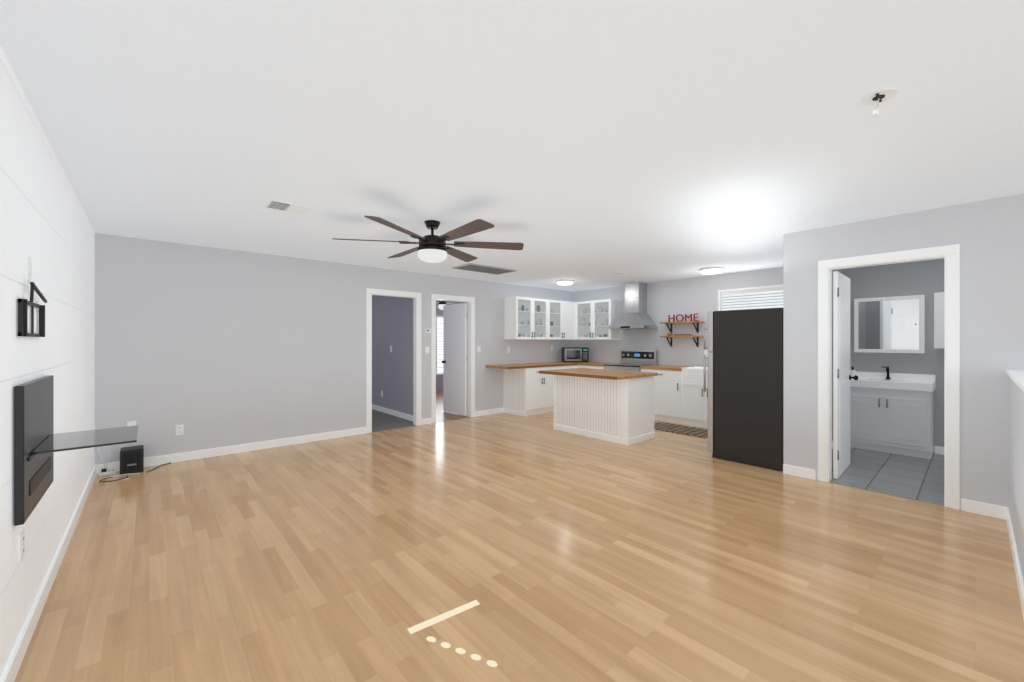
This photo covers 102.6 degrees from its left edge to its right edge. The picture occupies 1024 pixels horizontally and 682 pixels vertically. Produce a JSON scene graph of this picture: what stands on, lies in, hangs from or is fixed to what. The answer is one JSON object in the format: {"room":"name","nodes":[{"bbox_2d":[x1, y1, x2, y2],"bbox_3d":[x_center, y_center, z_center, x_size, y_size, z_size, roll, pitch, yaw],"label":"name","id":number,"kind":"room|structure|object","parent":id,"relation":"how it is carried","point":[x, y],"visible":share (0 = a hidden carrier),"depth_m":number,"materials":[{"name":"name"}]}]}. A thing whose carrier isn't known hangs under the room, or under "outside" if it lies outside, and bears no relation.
{"room":"living room","nodes":[
{"label":"living room","id":0,"kind":"room"},
{"bbox_2d":[0,47,94,680],"bbox_3d":[-2.347,0.130,1.929,0.120,2.480,13.440,0,0,-41],"label":"wall","id":1,"kind":"structure","parent":0,"point":[46,227],"depth_m":2.08,"materials":[{"name":"paint"}]},
{"bbox_2d":[19,528,24,561],"bbox_3d":[-2.140,0.890,1.792,0.008,0.120,0.075,0,0,-41],"label":"outlet","id":2,"kind":"object","parent":1,"relation":"attached to","point":[21,544],"visible":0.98,"depth_m":1.78,"materials":[{"name":"white plastic"}]},
{"bbox_2d":[26,256,31,282],"bbox_3d":[-2.232,-0.330,1.897,0.010,0.116,0.072,0,0,-41],"label":"outlet","id":3,"kind":"object","parent":1,"relation":"attached to","point":[28,269],"visible":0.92,"depth_m":1.88,"materials":[{"name":"white plastic"}]},
{"bbox_2d":[18,282,46,336],"bbox_3d":[-2.233,-0.143,1.915,0.025,0.245,0.468,0,0,-41],"label":"wall mount bracket","id":4,"kind":"object","parent":1,"relation":"attached to","point":[23,304],"visible":0.94,"depth_m":1.85,"materials":[{"name":"black metal"}]},
{"bbox_2d":[0,464,99,681],"bbox_3d":[-1.104,1.322,0.625,0.013,0.096,9.600,0,0,-41],"label":"baseboard","id":5,"kind":"structure","parent":1,"relation":"attached to","point":[22,644],"depth_m":2.10,"materials":[{"name":"white wood"}]},
{"bbox_2d":[14,375,138,525],"bbox_3d":[-2.134,0.472,2.064,0.370,0.575,0.700,0,0,-41],"label":"shelf unit","id":6,"kind":"object","parent":1,"relation":"attached to","point":[38,442],"visible":0.96,"depth_m":1.88,"materials":[{"name":"black"}]},
{"bbox_2d":[95,233,572,464],"bbox_3d":[-1.489,0.130,6.761,7.570,2.480,0.100,0,0,-41],"label":"wall","id":7,"kind":"structure","parent":0,"point":[209,347],"depth_m":5.08,"materials":[{"name":"grey paint"}]},
{"bbox_2d":[127,421,135,425],"bbox_3d":[-4.077,0.920,4.397,0.072,0.116,0.010,0,0,-41],"label":"outlet","id":8,"kind":"object","parent":7,"relation":"attached to","point":[131,423],"visible":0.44,"depth_m":4.39,"materials":[{"name":"white plastic"}]},
{"bbox_2d":[176,424,183,434],"bbox_3d":[-3.778,1.010,4.663,0.072,0.116,0.008,0,0,-41],"label":"outlet","id":9,"kind":"object","parent":7,"relation":"attached to","point":[179,429],"visible":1,"depth_m":4.66,"materials":[{"name":"white plastic"}]},
{"bbox_2d":[100,427,366,471],"bbox_3d":[-3.211,1.322,5.161,2.810,0.096,0.013,0,0,-41],"label":"baseboard","id":10,"kind":"structure","parent":7,"relation":"attached to","point":[178,457],"depth_m":5.03,"materials":[{"name":"white wood"}]},
{"bbox_2d":[366,288,420,432],"bbox_3d":[-1.859,0.292,6.433,0.912,2.156,0.132,0,0,-41],"label":"door frame","id":11,"kind":"structure","parent":7,"relation":"attached to","point":[415,296],"depth_m":6.54,"materials":[{"name":"white wood"}]},
{"bbox_2d":[431,294,474,422],"bbox_3d":[-1.043,0.292,7.155,0.892,2.156,0.132,0,0,-41],"label":"door frame","id":12,"kind":"structure","parent":7,"relation":"attached to","point":[470,301],"depth_m":7.35,"materials":[{"name":"white wood"}]},
{"bbox_2d":[442,303,466,415],"bbox_3d":[-1.082,0.335,7.691,0.188,2.046,0.706,0,0,-41],"label":"door","id":13,"kind":"structure","parent":7,"relation":"in","point":[454,361],"depth_m":7.65,"materials":[{"name":"white wood"}]},
{"bbox_2d":[475,408,503,416],"bbox_3d":[-0.417,1.322,7.633,0.690,0.096,0.013,0,0,-41],"label":"baseboard","id":14,"kind":"structure","parent":7,"relation":"attached to","point":[498,410],"depth_m":7.62,"materials":[{"name":"white wood"}]},
{"bbox_2d":[504,296,551,339],"bbox_3d":[0.302,-0.430,8.043,0.912,0.800,0.345,0,0,-41],"label":"upper cabinet","id":15,"kind":"object","parent":7,"relation":"attached to","point":[526,318],"depth_m":7.96,"materials":[{"name":"white wood"}]},
{"bbox_2d":[552,300,575,339],"bbox_3d":[0.907,-0.430,8.579,0.912,0.800,0.345,0,0,-41],"label":"upper cabinet","id":16,"kind":"object","parent":7,"relation":"attached to","point":[563,312],"depth_m":8.59,"materials":[{"name":"white wood"}]},
{"bbox_2d":[372,295,412,415],"bbox_3d":[-2.640,0.130,8.146,0.100,2.480,3.500,0,0,-41],"label":"wall","id":17,"kind":"structure","parent":0,"point":[392,326],"depth_m":7.58,"materials":[{"name":"paint"}]},
{"bbox_2d":[372,404,423,423],"bbox_3d":[-2.683,1.322,8.108,0.013,0.096,3.500,0,0,-41],"label":"baseboard","id":18,"kind":"structure","parent":17,"relation":"attached to","point":[392,412],"depth_m":7.49,"materials":[{"name":"white wood"}]},
{"bbox_2d":[436,300,455,309],"bbox_3d":[-1.614,-0.915,9.521,0.778,0.390,0.778,0,0,-16],"label":"ceiling fan","id":19,"kind":"object","parent":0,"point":[441,304],"visible":0.54,"depth_m":9.45,"materials":[{"name":"brown metal"}]},
{"bbox_2d":[436,300,466,391],"bbox_3d":[-3.881,0.130,9.465,7.570,2.480,0.120,0,0,-41],"label":"wall","id":20,"kind":"structure","parent":0,"point":[439,378],"depth_m":11.08,"materials":[{"name":"paint"}]},
{"bbox_2d":[436,316,442,374],"bbox_3d":[-2.047,0.120,11.067,1.400,1.600,0.110,0,0,-41],"label":"window","id":21,"kind":"structure","parent":20,"relation":"in","point":[439,344],"depth_m":11.17,"materials":[{"name":"white"}]},
{"bbox_2d":[0,0,1023,291],"bbox_3d":[0.532,-1.160,4.477,7.810,0.100,13.440,0,0,-41],"label":"ceiling","id":22,"kind":"structure","parent":0,"point":[590,144],"depth_m":2.07,"materials":[{"name":"paint"}]},
{"bbox_2d":[264,199,310,214],"bbox_3d":[-1.861,-1.103,3.401,0.300,0.012,0.240,0,0,-41],"label":"ceiling vent","id":23,"kind":"object","parent":22,"relation":"in","point":[285,207],"visible":1,"depth_m":3.38,"materials":[{"name":"white plastic"}]},
{"bbox_2d":[332,215,523,262],"bbox_3d":[-0.744,-0.921,3.829,1.564,0.373,1.746,0,0,-41],"label":"ceiling fan","id":24,"kind":"object","parent":22,"relation":"hanging from","point":[432,248],"visible":1,"depth_m":3.73,"materials":[{"name":"brown metal"}]},
{"bbox_2d":[452,263,516,274],"bbox_3d":[-0.415,-1.101,6.309,0.900,0.016,0.480,0,0,-41],"label":"ceiling vent","id":25,"kind":"object","parent":22,"relation":"in","point":[482,268],"visible":1,"depth_m":6.27,"materials":[{"name":"grey metal"}]},
{"bbox_2d":[556,280,573,284],"bbox_3d":[0.981,-1.081,7.584,0.324,0.058,0.324,0,0,-41],"label":"light","id":26,"kind":"object","parent":22,"relation":"attached to","point":[564,282],"visible":1,"depth_m":7.49,"materials":[{"name":"white glass"}]},
{"bbox_2d":[612,273,629,275],"bbox_3d":[1.797,-1.103,6.797,0.300,0.012,0.160,0,0,-41],"label":"ceiling vent","id":27,"kind":"object","parent":22,"relation":"in","point":[621,274],"visible":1,"depth_m":6.77,"materials":[{"name":"white plastic"}]},
{"bbox_2d":[700,267,724,273],"bbox_3d":[3.086,-1.081,6.322,0.344,0.058,0.344,0,0,-41],"label":"light","id":28,"kind":"object","parent":22,"relation":"attached to","point":[713,270],"visible":1,"depth_m":6.21,"materials":[{"name":"white glass"}]},
{"bbox_2d":[861,87,896,116],"bbox_3d":[1.658,-1.069,1.854,0.124,0.082,0.124,0,0,-41],"label":"smoke detector","id":29,"kind":"object","parent":22,"relation":"attached to","point":[878,96],"visible":0.98,"depth_m":1.85,"materials":[{"name":"white plastic"}]},
{"bbox_2d":[14,391,1023,681],"bbox_3d":[0.532,1.409,4.477,7.810,0.082,13.440,0,0,-41],"label":"floor","id":30,"kind":"structure","parent":0,"point":[566,556],"depth_m":2.44,"materials":[{"name":"laminate"}]},
{"bbox_2d":[98,445,116,475],"bbox_3d":[-4.149,1.219,4.200,0.063,0.302,0.140,0,0,40],"label":"power strip","id":31,"kind":"object","parent":30,"relation":"on","point":[103,472],"depth_m":4.18,"materials":[{"name":"white plastic"}]},
{"bbox_2d":[98,473,138,481],"bbox_3d":[-3.913,1.359,4.091,0.220,0.017,0.300,0,0,33],"label":"cable","id":32,"kind":"object","parent":30,"relation":"on","point":[115,473],"depth_m":4.05,"materials":[{"name":"white plastic"}]},
{"bbox_2d":[120,445,143,474],"bbox_3d":[-3.992,1.248,4.308,0.180,0.245,0.206,0,0,-41],"label":"speaker","id":33,"kind":"object","parent":30,"relation":"on","point":[131,459],"visible":0.94,"depth_m":4.24,"materials":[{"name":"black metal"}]},
{"bbox_2d":[407,600,497,666],"bbox_3d":[-0.208,1.369,1.903,0.383,0.001,0.456,0,0,-41],"label":"floor light","id":34,"kind":"object","parent":30,"relation":"on","point":[439,618],"visible":1,"depth_m":1.97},
{"bbox_2d":[486,361,587,416],"bbox_3d":[0.663,0.909,8.152,2.496,0.922,0.659,0,0,-41],"label":"base cabinet","id":35,"kind":"object","parent":30,"relation":"on","point":[527,389],"depth_m":7.62,"materials":[{"name":"white wood"}]},
{"bbox_2d":[562,347,588,361],"bbox_3d":[1.339,0.292,8.717,0.520,0.310,0.416,0,0,-1],"label":"microwave oven","id":36,"kind":"object","parent":35,"relation":"on","point":[575,354],"visible":1,"depth_m":8.55,"materials":[{"name":"black metal"}]},
{"bbox_2d":[553,376,654,445],"bbox_3d":[1.342,0.930,6.088,0.706,0.880,1.328,0,0,-41],"label":"kitchen island","id":37,"kind":"object","parent":30,"relation":"on","point":[615,406],"depth_m":5.70,"materials":[{"name":"white wood"}]},
{"bbox_2d":[543,368,657,379],"bbox_3d":[1.232,0.469,5.990,0.985,0.042,1.390,0,0,-41],"label":"island countertop","id":38,"kind":"structure","parent":37,"relation":"on","point":[596,374],"depth_m":5.70,"materials":[{"name":"brown wood"}]},
{"bbox_2d":[604,350,657,371],"bbox_3d":[2.223,0.775,7.742,0.702,1.190,0.760,0,0,-41],"label":"range","id":39,"kind":"object","parent":30,"relation":"on","point":[632,360],"visible":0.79,"depth_m":7.76,"materials":[{"name":"silver metal"}]},
{"bbox_2d":[577,362,707,427],"bbox_3d":[2.890,0.699,7.021,0.659,1.343,4.023,0,0,-41],"label":"base cabinet","id":40,"kind":"object","parent":30,"relation":"on","point":[680,396],"visible":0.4,"depth_m":6.76,"materials":[{"name":"white wood"}]},
{"bbox_2d":[654,422,707,437],"bbox_3d":[2.605,1.364,6.337,0.580,0.012,1.000,0,0,-41],"label":"kitchen rug","id":41,"kind":"object","parent":30,"relation":"on","point":[684,430],"visible":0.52,"depth_m":6.29,"materials":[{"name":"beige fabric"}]},
{"bbox_2d":[704,308,782,470],"bbox_3d":[2.832,0.505,4.843,0.770,1.730,0.837,0,0,-41],"label":"refrigerator","id":42,"kind":"object","parent":30,"relation":"on","point":[745,385],"visible":0.88,"depth_m":4.53,"materials":[{"name":"black metal"}]},
{"bbox_2d":[573,258,943,452],"bbox_3d":[3.412,0.130,7.024,0.120,2.480,13.440,0,0,-41],"label":"wall","id":43,"kind":"structure","parent":0,"point":[689,296],"depth_m":6.60,"materials":[{"name":"grey paint"}]},
{"bbox_2d":[576,299,620,339],"bbox_3d":[1.650,-0.430,8.637,0.375,0.800,1.241,0,0,-41],"label":"upper cabinet","id":44,"kind":"object","parent":43,"relation":"attached to","point":[595,319],"visible":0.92,"depth_m":8.45,"materials":[{"name":"white wood"}]},
{"bbox_2d":[608,282,657,329],"bbox_3d":[2.296,-0.666,7.806,0.509,0.882,0.750,0,0,-41],"label":"hood chimney","id":45,"kind":"object","parent":43,"relation":"attached to","point":[635,316],"visible":1,"depth_m":7.74,"materials":[{"name":"silver metal"}]},
{"bbox_2d":[660,321,704,346],"bbox_3d":[2.998,-0.117,7.245,0.200,0.445,0.720,0,0,-41],"label":"wall shelf","id":46,"kind":"object","parent":43,"relation":"attached to","point":[669,335],"visible":0.98,"depth_m":7.14,"materials":[{"name":"brown wood"}]},
{"bbox_2d":[668,314,697,321],"bbox_3d":[3.014,-0.406,7.227,0.024,0.133,0.533,0,0,-41],"label":"sign","id":47,"kind":"object","parent":46,"relation":"on","point":[673,318],"visible":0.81,"depth_m":7.22,"materials":[{"name":"red metal"}]},
{"bbox_2d":[718,285,782,310],"bbox_3d":[3.819,-0.345,6.530,0.135,1.010,1.020,0,0,-41],"label":"window blinds","id":48,"kind":"object","parent":43,"relation":"attached to","point":[761,297],"visible":0.25,"depth_m":6.52,"materials":[{"name":"white plastic"}]},
{"bbox_2d":[854,295,924,352],"bbox_3d":[4.810,-0.205,5.243,0.139,0.710,0.660,0,0,-41],"label":"mirrored medicine cabinet","id":49,"kind":"object","parent":43,"relation":"attached to","point":[895,324],"visible":1,"depth_m":5.19,"materials":[{"name":"white"}]},
{"bbox_2d":[934,292,943,348],"bbox_3d":[5.272,-0.240,4.654,0.227,0.660,0.665,0,0,-41],"label":"upper cabinet","id":50,"kind":"object","parent":43,"relation":"attached to","point":[938,320],"visible":0.23,"depth_m":4.82,"materials":[{"name":"white wood"}]},
{"bbox_2d":[934,446,943,454],"bbox_3d":[6.433,1.322,3.509,0.013,0.096,3.930,0,0,-41],"label":"baseboard","id":51,"kind":"structure","parent":43,"relation":"attached to","point":[937,450],"depth_m":4.95,"materials":[{"name":"white wood"}]},
{"bbox_2d":[832,269,842,440],"bbox_3d":[3.727,0.130,4.986,2.110,2.480,0.110,0,0,-41],"label":"wall","id":52,"kind":"structure","parent":0,"point":[840,270],"depth_m":5.24,"materials":[{"name":"grey paint"}]},
{"bbox_2d":[829,447,943,505],"bbox_3d":[5.323,1.367,3.114,2.200,0.006,4.810,0,0,-41],"label":"floor","id":53,"kind":"structure","parent":0,"point":[914,478],"depth_m":4.16,"materials":[{"name":"grey tile"}]},
{"bbox_2d":[850,366,935,458],"bbox_3d":[4.671,0.846,5.120,0.510,1.047,0.838,0,0,-41],"label":"bathroom vanity","id":54,"kind":"object","parent":53,"relation":"on","point":[891,413],"visible":0.88,"depth_m":4.95,"materials":[{"name":"white paint"}]},
{"bbox_2d":[783,194,1023,509],"bbox_3d":[4.489,0.130,2.449,0.110,2.480,4.920,0,0,-41],"label":"wall","id":55,"kind":"structure","parent":0,"point":[987,235],"depth_m":3.30,"materials":[{"name":"grey paint"}]},
{"bbox_2d":[783,464,815,479],"bbox_3d":[2.904,1.322,4.147,0.013,0.096,0.275,0,0,-41],"label":"baseboard","id":56,"kind":"structure","parent":55,"relation":"attached to","point":[787,469],"depth_m":4.14,"materials":[{"name":"white wood"}]},
{"bbox_2d":[833,271,857,478],"bbox_3d":[3.454,0.335,4.301,0.746,2.046,0.188,0,0,-41],"label":"door","id":57,"kind":"structure","parent":55,"relation":"in","point":[842,377],"depth_m":4.15,"materials":[{"name":"white wood"}]},
{"bbox_2d":[818,244,959,509],"bbox_3d":[3.366,0.292,3.719,0.142,2.156,0.942,0,0,-41],"label":"door frame","id":58,"kind":"structure","parent":55,"relation":"attached to","point":[950,254],"depth_m":3.42,"materials":[{"name":"white wood"}]},
{"bbox_2d":[1006,370,1023,580],"bbox_3d":[3.152,0.795,2.482,1.850,1.150,0.150,0,0,-41],"label":"wall","id":59,"kind":"structure","parent":0,"point":[1016,443],"depth_m":2.50,"materials":[{"name":"grey paint"}]},
{"bbox_2d":[1004,507,1023,618],"bbox_3d":[3.115,1.322,2.538,1.830,0.096,0.013,0,0,-41],"label":"baseboard","id":60,"kind":"structure","parent":59,"relation":"attached to","point":[1007,517],"depth_m":2.44,"materials":[{"name":"white wood"}]}
]}

